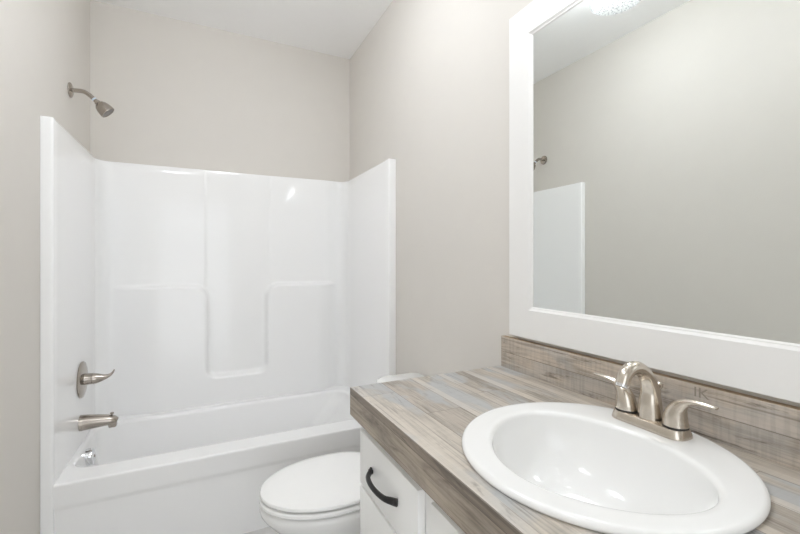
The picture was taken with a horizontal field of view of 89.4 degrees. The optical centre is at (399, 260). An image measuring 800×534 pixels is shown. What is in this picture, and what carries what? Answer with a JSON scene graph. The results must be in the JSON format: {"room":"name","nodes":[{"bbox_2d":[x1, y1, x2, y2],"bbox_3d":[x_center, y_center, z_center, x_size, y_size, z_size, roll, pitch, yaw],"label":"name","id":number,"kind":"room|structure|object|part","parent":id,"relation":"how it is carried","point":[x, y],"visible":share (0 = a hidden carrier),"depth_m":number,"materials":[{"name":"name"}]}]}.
{"room":"bathroom","nodes":[
{"label":"bathroom","id":0,"kind":"room"},
{"bbox_2d":[0,0,89,533],"bbox_3d":[-1.032,-0.091,0.715,0.100,2.743,3.592,0,0,-26],"label":"wall","id":1,"kind":"structure","parent":0,"point":[45,44],"depth_m":1.43,"materials":[{"name":"beige paint"}]},
{"bbox_2d":[67,82,113,117],"bbox_3d":[-1.482,-0.771,1.946,0.174,0.143,0.070,0,0,-26],"label":"showerhead","id":2,"kind":"object","parent":1,"relation":"attached to","point":[104,109],"visible":1,"depth_m":1.94,"materials":[{"name":"silver metal"}]},
{"bbox_3d":[-1.506,-0.789,1.935,0.112,0.063,0.020,0,0,-26],"label":"shower arm","id":3,"kind":"part","parent":2,"relation":"part of","materials":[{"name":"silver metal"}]},
{"bbox_3d":[-1.428,-0.726,1.973,0.044,0.044,0.058,0,0,-26],"label":"nozzle plate","id":4,"kind":"part","parent":2,"relation":"part of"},
{"bbox_2d":[90,0,349,181],"bbox_3d":[-1.071,-0.091,2.640,1.524,2.743,0.100,0,0,-26],"label":"wall","id":5,"kind":"structure","parent":0,"point":[181,94],"depth_m":2.53,"materials":[{"name":"beige paint"}]},
{"bbox_2d":[95,0,392,58],"bbox_3d":[-0.303,-1.513,1.072,1.724,0.100,3.592,0,0,-26],"label":"ceiling","id":6,"kind":"structure","parent":0,"point":[338,28],"depth_m":2.42,"materials":[{"name":"paint"}]},
{"bbox_2d":[244,527,278,533],"bbox_3d":[-0.303,1.330,1.072,1.724,0.100,3.592,0,0,-26],"label":"floor","id":7,"kind":"structure","parent":0,"point":[268,530],"depth_m":1.91,"materials":[{"name":"grey plastic"}]},
{"bbox_2d":[40,116,395,533],"bbox_3d":[-0.878,0.359,2.245,1.522,1.842,0.778,0,0,-26],"label":"bathtub","id":8,"kind":"object","parent":7,"relation":"on","point":[236,317],"visible":0.93,"depth_m":2.33,"materials":[{"name":"white plastic"}]},
{"bbox_3d":[-1.489,0.940,1.938,0.043,0.083,0.080,0,0,-26],"label":"overflow plate","id":9,"kind":"part","parent":8,"relation":"part of","materials":[{"name":"silver metal"}]},
{"bbox_2d":[77,361,114,397],"bbox_3d":[-1.476,0.572,1.977,0.133,0.174,0.174,0,0,-26],"label":"shower valve","id":10,"kind":"object","parent":8,"relation":"attached to","point":[84,378],"visible":1,"depth_m":1.94,"materials":[{"name":"silver metal"}]},
{"bbox_3d":[-1.455,0.568,1.988,0.087,0.062,0.052,0,0,-26],"label":"lever","id":11,"kind":"part","parent":10,"relation":"part of","materials":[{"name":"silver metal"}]},
{"bbox_2d":[78,412,118,430],"bbox_3d":[-1.456,0.774,1.959,0.153,0.077,0.074,0,0,-26],"label":"tub spout","id":12,"kind":"object","parent":8,"relation":"attached to","point":[89,421],"visible":1,"depth_m":1.94,"materials":[{"name":"silver metal"}]},
{"bbox_2d":[53,385,363,533],"bbox_3d":[-0.876,1.080,2.238,1.445,0.400,0.754,0,0,-26],"label":"tub","id":13,"kind":"object","parent":8,"relation":"in","point":[201,468],"depth_m":1.91,"materials":[{"name":"white plastic"}]},
{"bbox_2d":[259,373,423,533],"bbox_3d":[-0.165,0.912,1.627,0.764,0.735,0.458,0,0,-26],"label":"toilet","id":14,"kind":"object","parent":7,"relation":"on","point":[320,494],"visible":0.41,"depth_m":1.44,"materials":[{"name":"white ceramic"}]},
{"bbox_3d":[-0.294,0.875,1.563,0.476,0.025,0.384,0,0,-26],"label":"seat","id":15,"kind":"part","parent":14,"relation":"part of","materials":[{"name":"white plastic"}]},
{"bbox_3d":[-0.276,1.084,1.572,0.513,0.392,0.380,0,0,-26],"label":"bowl","id":16,"kind":"part","parent":14,"relation":"part of","materials":[{"name":"white ceramic"}]},
{"bbox_3d":[-0.291,0.848,1.565,0.478,0.028,0.380,0,0,-26],"label":"lid","id":17,"kind":"part","parent":14,"relation":"part of","materials":[{"name":"white plastic"}]},
{"bbox_3d":[0.074,0.562,1.743,0.232,0.035,0.458,0,0,-26],"label":"tank lid","id":18,"kind":"part","parent":14,"relation":"part of","materials":[{"name":"white ceramic"}]},
{"bbox_2d":[360,429,464,533],"bbox_3d":[0.361,0.843,0.773,0.590,0.874,1.130,0,0,-26],"label":"vanity cabinet","id":19,"kind":"object","parent":7,"relation":"on","point":[391,501],"visible":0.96,"depth_m":0.96,"materials":[{"name":"white paint"}]},
{"bbox_3d":[-0.030,0.767,1.004,0.020,0.255,0.343,0,0,-26],"label":"drawer","id":20,"kind":"part","parent":19,"relation":"part of","materials":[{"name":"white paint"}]},
{"bbox_3d":[-0.055,0.555,0.993,0.037,0.020,0.166,0,0,-26],"label":"pull handle","id":21,"kind":"part","parent":19,"relation":"part of","materials":[{"name":"black metal"}]},
{"bbox_3d":[-0.030,0.555,1.004,0.020,0.149,0.343,0,0,-26],"label":"drawer","id":22,"kind":"part","parent":19,"relation":"part of","materials":[{"name":"white paint"}]},
{"bbox_3d":[0.145,0.816,0.646,0.020,0.678,0.348,0,0,-26],"label":"door","id":23,"kind":"part","parent":19,"relation":"part of","materials":[{"name":"white paint"}]},
{"bbox_2d":[350,366,799,533],"bbox_3d":[0.369,0.407,0.779,0.572,0.079,1.174,0,0,-26],"label":"countertop","id":24,"kind":"structure","parent":19,"relation":"on","point":[420,422],"depth_m":0.86,"materials":[{"name":"laminate"}]},
{"bbox_2d":[462,402,770,533],"bbox_3d":[0.371,0.426,0.773,0.500,0.143,0.500,0,0,-26],"label":"sink","id":25,"kind":"object","parent":24,"relation":"in","point":[580,465],"visible":0.94,"depth_m":0.79,"materials":[{"name":"white ceramic"}]},
{"bbox_2d":[593,361,718,440],"bbox_3d":[0.532,0.283,0.867,0.161,0.145,0.217,0,0,10],"label":"faucet","id":26,"kind":"object","parent":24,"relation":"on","point":[648,415],"visible":1,"depth_m":0.85,"materials":[{"name":"silver metal"}]},
{"bbox_3d":[0.502,0.303,0.942,0.047,0.066,0.103,0,0,-26],"label":"handle","id":27,"kind":"part","parent":26,"relation":"part of","materials":[{"name":"silver metal"}]},
{"bbox_3d":[0.504,0.274,0.853,0.129,0.128,0.050,0,0,-26],"label":"spout","id":28,"kind":"part","parent":26,"relation":"part of","materials":[{"name":"silver metal"}]},
{"bbox_3d":[0.537,0.346,0.870,0.063,0.019,0.158,0,0,-26],"label":"plate","id":29,"kind":"part","parent":26,"relation":"part of","materials":[{"name":"silver metal"}]},
{"bbox_3d":[0.569,0.301,0.885,0.013,0.073,0.013,0,0,37],"label":"lift rod","id":30,"kind":"part","parent":26,"relation":"part of","materials":[{"name":"silver metal"}]},
{"bbox_3d":[0.573,0.303,0.798,0.047,0.066,0.103,0,0,-26],"label":"handle","id":31,"kind":"part","parent":26,"relation":"part of","materials":[{"name":"silver metal"}]},
{"bbox_2d":[350,0,799,406],"bbox_3d":[0.426,-0.091,1.429,0.100,2.743,3.592,0,0,-26],"label":"wall","id":32,"kind":"structure","parent":0,"point":[429,82],"depth_m":1.80,"materials":[{"name":"beige paint"}]},
{"bbox_2d":[501,335,799,470],"bbox_3d":[0.619,0.315,0.897,0.020,0.106,1.166,0,0,-26],"label":"backsplash","id":33,"kind":"structure","parent":32,"relation":"attached to","point":[764,428],"depth_m":0.85,"materials":[{"name":"laminate"}]},
{"bbox_2d":[509,0,799,402],"bbox_3d":[0.620,-0.287,0.896,0.021,1.074,1.084,0,0,-26],"label":"framed mirror","id":34,"kind":"object","parent":32,"relation":"attached to","point":[654,145],"visible":1,"depth_m":0.93,"materials":[{"name":"white paint"}]}
]}

